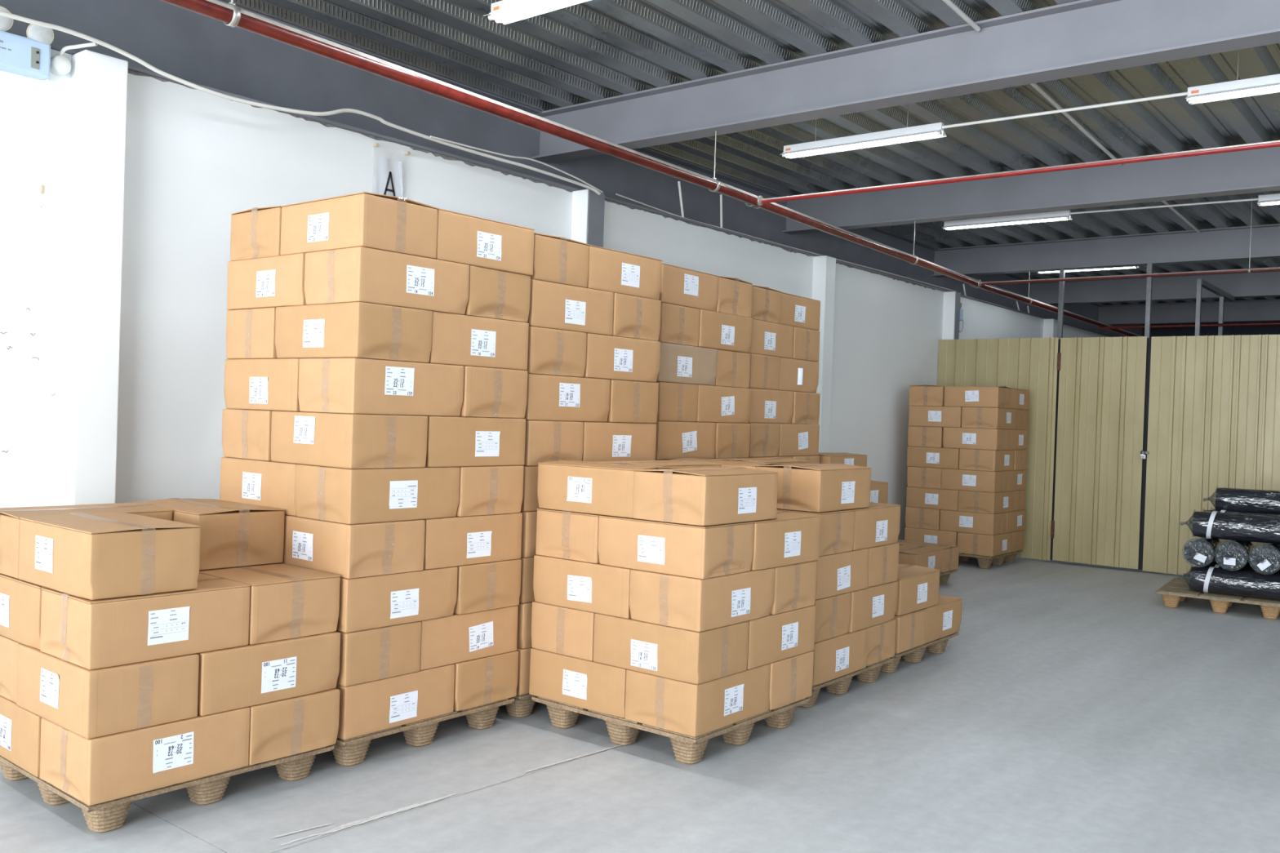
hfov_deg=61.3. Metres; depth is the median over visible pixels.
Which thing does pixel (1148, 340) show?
door frame
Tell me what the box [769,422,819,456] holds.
carton
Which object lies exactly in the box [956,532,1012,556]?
carton
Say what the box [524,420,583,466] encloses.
carton
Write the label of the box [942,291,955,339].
pilaster
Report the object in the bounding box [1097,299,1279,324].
steel beam
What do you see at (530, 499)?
carton
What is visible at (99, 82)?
pilaster
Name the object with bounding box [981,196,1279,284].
pipe
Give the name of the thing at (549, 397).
carton
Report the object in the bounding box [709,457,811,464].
carton
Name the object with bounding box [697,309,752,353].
carton
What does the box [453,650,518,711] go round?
carton
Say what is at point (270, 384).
carton
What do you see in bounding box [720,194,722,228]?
stub
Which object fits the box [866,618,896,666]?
carton
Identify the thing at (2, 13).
cable
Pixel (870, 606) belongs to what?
carton
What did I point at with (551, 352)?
carton
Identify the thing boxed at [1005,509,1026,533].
carton
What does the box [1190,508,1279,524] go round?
roll
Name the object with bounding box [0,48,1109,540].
wall
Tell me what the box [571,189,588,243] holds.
pilaster
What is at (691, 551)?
carton
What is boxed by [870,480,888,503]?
carton
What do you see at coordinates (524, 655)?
carton
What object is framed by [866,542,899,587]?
carton
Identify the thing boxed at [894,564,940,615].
carton
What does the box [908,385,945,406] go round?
carton
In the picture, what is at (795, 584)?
carton
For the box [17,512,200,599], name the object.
carton
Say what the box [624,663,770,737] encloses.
carton
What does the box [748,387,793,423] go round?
carton
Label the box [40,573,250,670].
carton
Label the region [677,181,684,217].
stub
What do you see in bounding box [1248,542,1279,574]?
roll
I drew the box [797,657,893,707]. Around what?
pallet
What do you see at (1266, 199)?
lamp
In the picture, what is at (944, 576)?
pallet
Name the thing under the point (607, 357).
carton
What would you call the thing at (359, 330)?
carton
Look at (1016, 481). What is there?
carton
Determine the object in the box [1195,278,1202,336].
steel post
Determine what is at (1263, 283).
steel beam
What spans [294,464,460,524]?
carton
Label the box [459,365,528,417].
carton
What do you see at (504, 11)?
lamp
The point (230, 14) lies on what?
pipe
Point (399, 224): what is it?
carton
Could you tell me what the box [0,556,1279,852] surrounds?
floor
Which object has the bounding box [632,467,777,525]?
carton
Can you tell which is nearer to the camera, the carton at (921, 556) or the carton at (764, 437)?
the carton at (764, 437)
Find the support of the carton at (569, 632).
on the carton at (593, 686)
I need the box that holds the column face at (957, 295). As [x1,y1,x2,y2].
[954,291,960,339]
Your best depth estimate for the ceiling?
7.50 m
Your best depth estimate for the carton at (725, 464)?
6.01 m
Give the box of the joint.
[271,628,1277,845]
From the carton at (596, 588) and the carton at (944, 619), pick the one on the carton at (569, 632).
the carton at (596, 588)
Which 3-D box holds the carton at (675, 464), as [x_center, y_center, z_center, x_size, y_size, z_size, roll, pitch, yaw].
[0.094,0.294,5.612,0.400,0.227,0.602,2,1,39]
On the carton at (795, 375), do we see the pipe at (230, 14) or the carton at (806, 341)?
the carton at (806, 341)
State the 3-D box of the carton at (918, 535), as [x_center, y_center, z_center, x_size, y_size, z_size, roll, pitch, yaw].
[3.296,1.244,11.985,0.602,0.224,0.400,2,1,38]
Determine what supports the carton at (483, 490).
on the carton at (454, 541)
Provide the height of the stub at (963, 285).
0.151 m
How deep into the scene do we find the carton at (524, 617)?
5.23 m
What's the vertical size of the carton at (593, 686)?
0.225 m
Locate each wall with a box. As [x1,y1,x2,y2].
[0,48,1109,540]
[937,334,1279,575]
[1142,320,1279,337]
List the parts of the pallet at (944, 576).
leg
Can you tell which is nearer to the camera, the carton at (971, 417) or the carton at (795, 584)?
the carton at (795, 584)
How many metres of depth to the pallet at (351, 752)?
4.81 m
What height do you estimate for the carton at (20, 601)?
0.233 m
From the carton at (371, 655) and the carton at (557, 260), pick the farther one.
the carton at (557, 260)
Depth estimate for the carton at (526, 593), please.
5.23 m
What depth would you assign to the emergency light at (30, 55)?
4.94 m
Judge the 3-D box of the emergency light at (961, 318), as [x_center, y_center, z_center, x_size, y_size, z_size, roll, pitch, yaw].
[3.975,-1.365,13.470,0.088,0.351,0.448,2,1,39]
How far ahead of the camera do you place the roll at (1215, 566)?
9.37 m
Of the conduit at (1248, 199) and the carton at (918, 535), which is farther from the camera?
the carton at (918, 535)
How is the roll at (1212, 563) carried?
on the pallet at (1175, 591)
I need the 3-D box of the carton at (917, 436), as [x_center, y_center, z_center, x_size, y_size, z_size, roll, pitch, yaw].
[3.313,0.116,12.115,0.398,0.224,0.599,2,1,38]
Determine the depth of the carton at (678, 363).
6.38 m
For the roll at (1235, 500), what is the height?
0.244 m
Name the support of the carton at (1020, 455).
on the carton at (1016, 481)
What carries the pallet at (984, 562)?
on the floor
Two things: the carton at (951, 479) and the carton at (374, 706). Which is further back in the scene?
the carton at (951, 479)
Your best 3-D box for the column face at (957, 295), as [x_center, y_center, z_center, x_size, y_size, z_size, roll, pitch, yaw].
[3.829,-0.069,13.187,0.012,3.150,0.122,2,1,39]
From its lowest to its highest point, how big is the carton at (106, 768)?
0.223 m
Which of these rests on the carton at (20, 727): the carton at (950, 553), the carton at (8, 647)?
the carton at (8, 647)
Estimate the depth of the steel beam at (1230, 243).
12.77 m
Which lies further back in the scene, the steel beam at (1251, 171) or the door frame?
the door frame
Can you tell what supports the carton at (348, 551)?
on the carton at (369, 602)
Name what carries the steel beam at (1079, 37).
attached to the ceiling
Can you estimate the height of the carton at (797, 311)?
0.230 m
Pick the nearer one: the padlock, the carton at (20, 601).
the carton at (20, 601)
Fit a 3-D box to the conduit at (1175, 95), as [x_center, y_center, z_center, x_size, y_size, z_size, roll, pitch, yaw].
[2.573,-1.943,6.652,1.461,0.019,0.020,2,1,37]
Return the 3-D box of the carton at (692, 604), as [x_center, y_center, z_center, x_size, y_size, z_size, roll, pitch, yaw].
[0.290,0.761,4.932,0.401,0.223,0.600,2,1,39]
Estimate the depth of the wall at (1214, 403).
11.45 m
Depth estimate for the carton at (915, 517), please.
11.88 m
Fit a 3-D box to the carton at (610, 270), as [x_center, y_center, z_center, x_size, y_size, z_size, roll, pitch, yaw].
[-0.218,-0.823,5.857,0.400,0.229,0.602,2,1,40]
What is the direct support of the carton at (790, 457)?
on the carton
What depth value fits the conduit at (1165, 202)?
11.31 m
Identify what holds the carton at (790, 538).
on the carton at (795, 584)
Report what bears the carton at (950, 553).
on the pallet at (944, 576)
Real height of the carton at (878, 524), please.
0.226 m
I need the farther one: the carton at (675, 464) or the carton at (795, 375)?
the carton at (795, 375)
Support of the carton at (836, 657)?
on the pallet at (839, 686)
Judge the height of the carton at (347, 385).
0.228 m
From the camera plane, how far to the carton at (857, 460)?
8.11 m
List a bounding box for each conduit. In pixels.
[942,0,980,31]
[942,91,1187,128]
[1030,83,1121,165]
[1070,198,1257,214]
[1160,200,1199,233]
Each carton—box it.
[0,502,173,578]
[0,573,45,649]
[0,635,21,702]
[0,695,41,777]
[16,644,199,739]
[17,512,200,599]
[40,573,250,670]
[40,706,249,805]
[131,497,284,570]
[196,631,340,715]
[199,563,340,644]
[219,457,299,515]
[222,408,285,461]
[223,358,300,411]
[226,253,306,310]
[226,306,277,359]
[230,205,282,261]
[248,688,340,765]
[271,410,427,469]
[275,302,432,363]
[280,191,438,258]
[280,515,425,578]
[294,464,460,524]
[297,357,463,416]
[304,246,469,315]
[335,621,421,686]
[335,663,454,739]
[336,566,457,632]
[419,605,518,670]
[421,512,522,569]
[422,415,525,466]
[427,311,528,370]
[435,208,534,275]
[453,559,521,614]
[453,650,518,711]
[456,465,524,516]
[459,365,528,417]
[463,265,530,322]
[516,601,532,648]
[516,647,532,695]
[518,373,610,422]
[519,556,535,603]
[520,465,540,511]
[520,511,537,557]
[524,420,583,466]
[525,326,586,377]
[527,279,613,335]
[528,232,589,288]
[528,648,626,718]
[531,601,595,661]
[533,555,632,618]
[535,508,600,563]
[537,460,684,518]
[577,421,656,462]
[583,333,660,382]
[586,244,662,299]
[592,460,721,468]
[593,613,749,684]
[598,515,754,579]
[606,379,658,423]
[612,293,661,341]
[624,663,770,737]
[629,567,774,631]
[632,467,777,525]
[647,421,715,459]
[653,382,698,422]
[656,342,717,385]
[657,262,719,311]
[657,302,700,346]
[667,457,788,469]
[696,384,751,423]
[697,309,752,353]
[708,422,750,458]
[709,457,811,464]
[711,349,751,388]
[715,275,752,317]
[740,422,780,457]
[746,605,815,669]
[748,319,793,358]
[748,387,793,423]
[748,456,792,458]
[749,353,780,390]
[750,511,821,570]
[751,284,781,323]
[755,463,871,512]
[768,651,813,710]
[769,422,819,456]
[770,560,817,614]
[776,508,855,556]
[778,292,820,330]
[778,357,818,393]
[791,326,820,361]
[791,391,820,424]
[792,455,819,463]
[812,628,867,685]
[813,592,851,643]
[815,548,869,599]
[818,452,866,466]
[848,581,897,632]
[852,502,901,550]
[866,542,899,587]
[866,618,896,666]
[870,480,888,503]
[893,608,926,653]
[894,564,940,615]
[897,540,959,572]
[898,545,942,573]
[904,527,957,546]
[905,506,941,529]
[906,446,959,469]
[906,466,941,488]
[906,486,958,511]
[907,426,949,447]
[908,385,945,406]
[908,405,961,427]
[924,595,962,643]
[939,510,1006,535]
[941,468,1008,493]
[942,426,1009,450]
[944,385,1011,408]
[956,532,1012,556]
[958,490,1013,514]
[959,448,1014,471]
[961,407,1016,429]
[995,428,1027,449]
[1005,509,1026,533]
[1007,470,1026,491]
[1008,388,1029,409]
[1011,529,1024,551]
[1012,489,1025,511]
[1013,449,1026,470]
[1015,408,1028,430]
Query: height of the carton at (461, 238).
0.234 m
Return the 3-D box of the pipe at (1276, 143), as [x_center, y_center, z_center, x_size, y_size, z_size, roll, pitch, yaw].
[5.283,-1.453,4.370,11.207,0.034,0.050,2,1,38]
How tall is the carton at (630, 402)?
0.224 m
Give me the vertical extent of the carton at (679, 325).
0.226 m
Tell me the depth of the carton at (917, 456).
11.81 m
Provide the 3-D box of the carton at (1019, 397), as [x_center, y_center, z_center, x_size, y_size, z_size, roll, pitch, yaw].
[4.045,-0.315,12.049,0.402,0.235,0.602,2,1,38]
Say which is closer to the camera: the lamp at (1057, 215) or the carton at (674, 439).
the carton at (674, 439)
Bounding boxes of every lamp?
[484,0,589,24]
[779,103,946,159]
[942,209,1072,230]
[1036,266,1139,273]
[1185,49,1279,104]
[1257,193,1279,206]
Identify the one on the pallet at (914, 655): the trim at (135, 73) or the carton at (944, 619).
the carton at (944, 619)
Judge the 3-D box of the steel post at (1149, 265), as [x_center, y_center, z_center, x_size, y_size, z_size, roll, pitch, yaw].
[5.838,-0.154,12.492,0.052,3.470,0.052,2,1,39]
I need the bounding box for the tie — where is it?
[1201,279,1235,301]
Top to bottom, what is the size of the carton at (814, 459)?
0.223 m
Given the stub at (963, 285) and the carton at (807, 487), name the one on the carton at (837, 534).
the carton at (807, 487)
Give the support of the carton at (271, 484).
on the carton
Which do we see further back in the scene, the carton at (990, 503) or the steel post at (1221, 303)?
the steel post at (1221, 303)
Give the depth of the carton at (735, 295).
6.79 m
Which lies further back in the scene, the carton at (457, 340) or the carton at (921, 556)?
the carton at (921, 556)
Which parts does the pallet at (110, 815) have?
leg, leg, leg, leg, leg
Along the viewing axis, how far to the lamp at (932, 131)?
7.42 m
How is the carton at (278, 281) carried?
on the carton at (250, 332)
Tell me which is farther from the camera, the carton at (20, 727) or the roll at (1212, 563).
the roll at (1212, 563)
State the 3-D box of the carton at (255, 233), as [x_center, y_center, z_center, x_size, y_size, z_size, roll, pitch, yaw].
[-1.566,-0.873,5.124,0.400,0.230,0.602,2,1,38]
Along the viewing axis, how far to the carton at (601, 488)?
5.00 m
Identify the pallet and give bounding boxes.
[0,745,334,832]
[332,697,514,766]
[504,693,535,717]
[531,696,809,764]
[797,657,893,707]
[880,631,959,673]
[939,569,957,584]
[958,550,1022,568]
[1155,577,1279,619]
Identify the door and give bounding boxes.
[1050,336,1146,568]
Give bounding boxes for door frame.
[1049,337,1151,569]
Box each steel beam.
[0,0,1142,337]
[531,0,1279,163]
[782,146,1279,234]
[931,223,1279,277]
[1030,270,1279,305]
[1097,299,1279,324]
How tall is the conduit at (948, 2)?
0.027 m
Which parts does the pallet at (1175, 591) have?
leg, leg, leg, leg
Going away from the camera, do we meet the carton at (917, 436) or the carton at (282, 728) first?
the carton at (282, 728)
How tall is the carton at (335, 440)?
0.223 m
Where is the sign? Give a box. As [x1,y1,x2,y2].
[373,142,410,197]
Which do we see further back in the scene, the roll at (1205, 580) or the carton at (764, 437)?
the roll at (1205, 580)
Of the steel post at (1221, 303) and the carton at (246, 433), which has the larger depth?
the steel post at (1221, 303)
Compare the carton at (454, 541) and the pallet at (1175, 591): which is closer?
the carton at (454, 541)
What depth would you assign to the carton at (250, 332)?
4.88 m
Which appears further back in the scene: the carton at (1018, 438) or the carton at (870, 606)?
the carton at (1018, 438)
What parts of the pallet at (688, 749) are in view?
leg, leg, leg, leg, leg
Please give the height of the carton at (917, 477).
0.224 m
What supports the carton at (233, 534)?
on the carton
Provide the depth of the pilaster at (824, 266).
10.68 m
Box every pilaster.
[58,49,128,505]
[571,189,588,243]
[812,255,835,453]
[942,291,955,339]
[1043,319,1057,337]
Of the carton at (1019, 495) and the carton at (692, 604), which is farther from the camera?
the carton at (1019, 495)
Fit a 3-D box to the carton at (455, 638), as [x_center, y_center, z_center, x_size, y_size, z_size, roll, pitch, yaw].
[-0.923,0.957,5.073,0.400,0.220,0.597,2,1,39]
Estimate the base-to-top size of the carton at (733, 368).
0.226 m
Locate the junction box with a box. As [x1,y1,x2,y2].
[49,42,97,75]
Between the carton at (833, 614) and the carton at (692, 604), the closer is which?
the carton at (692, 604)
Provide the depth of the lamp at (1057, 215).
10.21 m
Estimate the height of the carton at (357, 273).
0.225 m
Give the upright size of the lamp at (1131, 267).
0.320 m
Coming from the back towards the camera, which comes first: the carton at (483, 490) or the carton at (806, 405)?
the carton at (806, 405)
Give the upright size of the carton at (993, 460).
0.224 m
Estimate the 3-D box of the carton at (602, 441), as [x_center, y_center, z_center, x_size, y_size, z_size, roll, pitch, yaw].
[-0.247,0.084,5.864,0.403,0.220,0.597,2,1,39]
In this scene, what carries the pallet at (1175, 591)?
on the floor
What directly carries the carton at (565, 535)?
on the carton at (596, 588)
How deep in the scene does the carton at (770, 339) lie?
7.27 m
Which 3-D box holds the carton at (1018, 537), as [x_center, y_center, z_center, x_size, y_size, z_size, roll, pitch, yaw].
[3.981,1.264,12.207,0.599,0.224,0.398,2,1,38]
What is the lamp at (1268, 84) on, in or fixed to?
hanging from the ceiling
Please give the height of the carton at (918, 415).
0.224 m
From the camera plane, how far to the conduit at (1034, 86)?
7.92 m
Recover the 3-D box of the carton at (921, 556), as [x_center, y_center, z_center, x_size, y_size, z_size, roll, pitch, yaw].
[2.478,1.236,9.915,0.401,0.229,0.600,2,1,38]
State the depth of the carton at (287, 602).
4.27 m
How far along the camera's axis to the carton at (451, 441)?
4.91 m
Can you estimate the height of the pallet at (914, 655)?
0.144 m
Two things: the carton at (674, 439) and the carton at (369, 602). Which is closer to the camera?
the carton at (369, 602)
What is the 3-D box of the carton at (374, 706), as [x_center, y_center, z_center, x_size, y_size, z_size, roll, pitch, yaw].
[-1.175,1.173,4.770,0.399,0.219,0.600,2,1,39]
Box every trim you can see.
[128,69,934,289]
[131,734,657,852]
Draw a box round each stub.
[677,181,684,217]
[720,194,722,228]
[962,284,965,295]
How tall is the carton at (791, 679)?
0.225 m
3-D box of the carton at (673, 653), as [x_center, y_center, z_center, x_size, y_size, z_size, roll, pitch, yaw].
[0.139,0.981,4.924,0.602,0.225,0.400,2,1,39]
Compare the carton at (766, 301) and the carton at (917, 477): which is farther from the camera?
the carton at (917, 477)
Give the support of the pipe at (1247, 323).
attached to the wall
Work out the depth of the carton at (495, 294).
5.00 m
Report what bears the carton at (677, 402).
on the carton at (674, 439)
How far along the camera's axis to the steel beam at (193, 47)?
7.34 m
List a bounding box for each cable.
[0,9,600,195]
[430,135,602,192]
[615,193,961,293]
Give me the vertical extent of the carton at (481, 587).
0.221 m
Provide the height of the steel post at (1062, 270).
3.470 m
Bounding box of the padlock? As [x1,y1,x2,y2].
[1139,450,1149,459]
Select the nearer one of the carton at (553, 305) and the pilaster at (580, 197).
the carton at (553, 305)
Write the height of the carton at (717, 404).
0.224 m
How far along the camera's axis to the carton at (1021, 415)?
12.01 m
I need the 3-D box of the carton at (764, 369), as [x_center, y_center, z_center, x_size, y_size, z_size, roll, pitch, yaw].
[0.599,-0.373,7.377,0.600,0.226,0.397,2,1,36]
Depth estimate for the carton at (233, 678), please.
4.14 m
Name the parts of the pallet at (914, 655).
leg, leg, leg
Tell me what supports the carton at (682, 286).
on the carton at (679, 325)
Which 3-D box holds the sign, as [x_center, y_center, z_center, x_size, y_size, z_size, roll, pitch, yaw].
[-1.530,-1.538,6.622,0.042,0.346,0.262,2,1,39]
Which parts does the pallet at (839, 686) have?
leg, leg, leg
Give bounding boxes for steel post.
[1057,267,1065,339]
[1144,262,1153,337]
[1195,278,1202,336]
[1217,296,1224,335]
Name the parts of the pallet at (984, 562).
leg, leg, leg, leg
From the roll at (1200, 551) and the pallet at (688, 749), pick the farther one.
the roll at (1200, 551)
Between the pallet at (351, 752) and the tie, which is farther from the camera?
the tie
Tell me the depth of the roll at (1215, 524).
9.12 m
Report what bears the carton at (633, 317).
on the carton at (607, 357)
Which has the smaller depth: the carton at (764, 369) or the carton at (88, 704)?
the carton at (88, 704)
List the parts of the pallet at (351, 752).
leg, leg, leg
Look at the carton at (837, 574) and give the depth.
5.78 m
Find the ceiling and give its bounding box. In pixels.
[221,0,1279,305]
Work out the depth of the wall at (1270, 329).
21.57 m
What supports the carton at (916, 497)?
on the carton at (915, 517)
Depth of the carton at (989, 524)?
11.56 m
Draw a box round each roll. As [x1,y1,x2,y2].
[1177,565,1279,600]
[1180,510,1279,543]
[1182,537,1231,567]
[1183,564,1279,577]
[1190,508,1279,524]
[1203,485,1279,514]
[1208,562,1279,571]
[1214,540,1266,570]
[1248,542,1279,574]
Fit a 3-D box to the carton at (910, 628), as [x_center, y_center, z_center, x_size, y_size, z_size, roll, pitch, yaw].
[1.431,1.237,6.771,0.600,0.224,0.397,2,1,38]
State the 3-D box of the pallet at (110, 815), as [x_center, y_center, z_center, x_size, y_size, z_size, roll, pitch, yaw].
[-1.933,1.340,4.334,0.976,0.137,0.976,2,1,40]
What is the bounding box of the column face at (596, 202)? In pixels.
[586,189,604,247]
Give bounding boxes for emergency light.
[0,5,53,199]
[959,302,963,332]
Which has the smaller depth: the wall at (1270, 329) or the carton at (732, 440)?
the carton at (732, 440)
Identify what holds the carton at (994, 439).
on the carton at (993, 460)
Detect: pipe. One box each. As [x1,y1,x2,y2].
[160,0,1142,336]
[761,140,1279,203]
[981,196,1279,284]
[1099,322,1279,328]
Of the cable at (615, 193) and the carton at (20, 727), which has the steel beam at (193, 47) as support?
the cable at (615, 193)
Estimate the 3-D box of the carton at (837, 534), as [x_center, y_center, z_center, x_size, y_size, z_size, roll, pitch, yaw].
[0.817,0.553,5.904,0.602,0.226,0.400,2,1,38]
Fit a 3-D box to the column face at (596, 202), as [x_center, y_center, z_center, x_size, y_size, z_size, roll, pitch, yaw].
[-0.370,-0.154,7.935,0.012,3.150,0.172,2,1,39]
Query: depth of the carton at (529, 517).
5.22 m
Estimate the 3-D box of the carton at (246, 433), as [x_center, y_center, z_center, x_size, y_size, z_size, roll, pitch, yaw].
[-1.605,0.039,5.119,0.398,0.223,0.599,2,1,39]
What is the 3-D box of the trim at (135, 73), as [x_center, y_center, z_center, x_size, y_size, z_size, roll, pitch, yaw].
[0.483,-1.704,9.160,0.001,0.024,9.828,2,1,39]
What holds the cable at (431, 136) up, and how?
attached to the cable at (2, 13)
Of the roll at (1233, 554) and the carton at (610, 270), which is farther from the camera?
the roll at (1233, 554)
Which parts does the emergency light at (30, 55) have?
indicator panel, power cord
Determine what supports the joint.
in the floor
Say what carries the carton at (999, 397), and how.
on the carton at (971, 417)
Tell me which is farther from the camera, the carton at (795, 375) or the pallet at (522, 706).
the carton at (795, 375)
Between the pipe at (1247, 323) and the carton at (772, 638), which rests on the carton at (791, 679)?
the carton at (772, 638)
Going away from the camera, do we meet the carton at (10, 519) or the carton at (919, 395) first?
the carton at (10, 519)
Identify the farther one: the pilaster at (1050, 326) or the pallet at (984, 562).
the pilaster at (1050, 326)
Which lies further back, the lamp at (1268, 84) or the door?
the door
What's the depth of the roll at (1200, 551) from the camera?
9.30 m

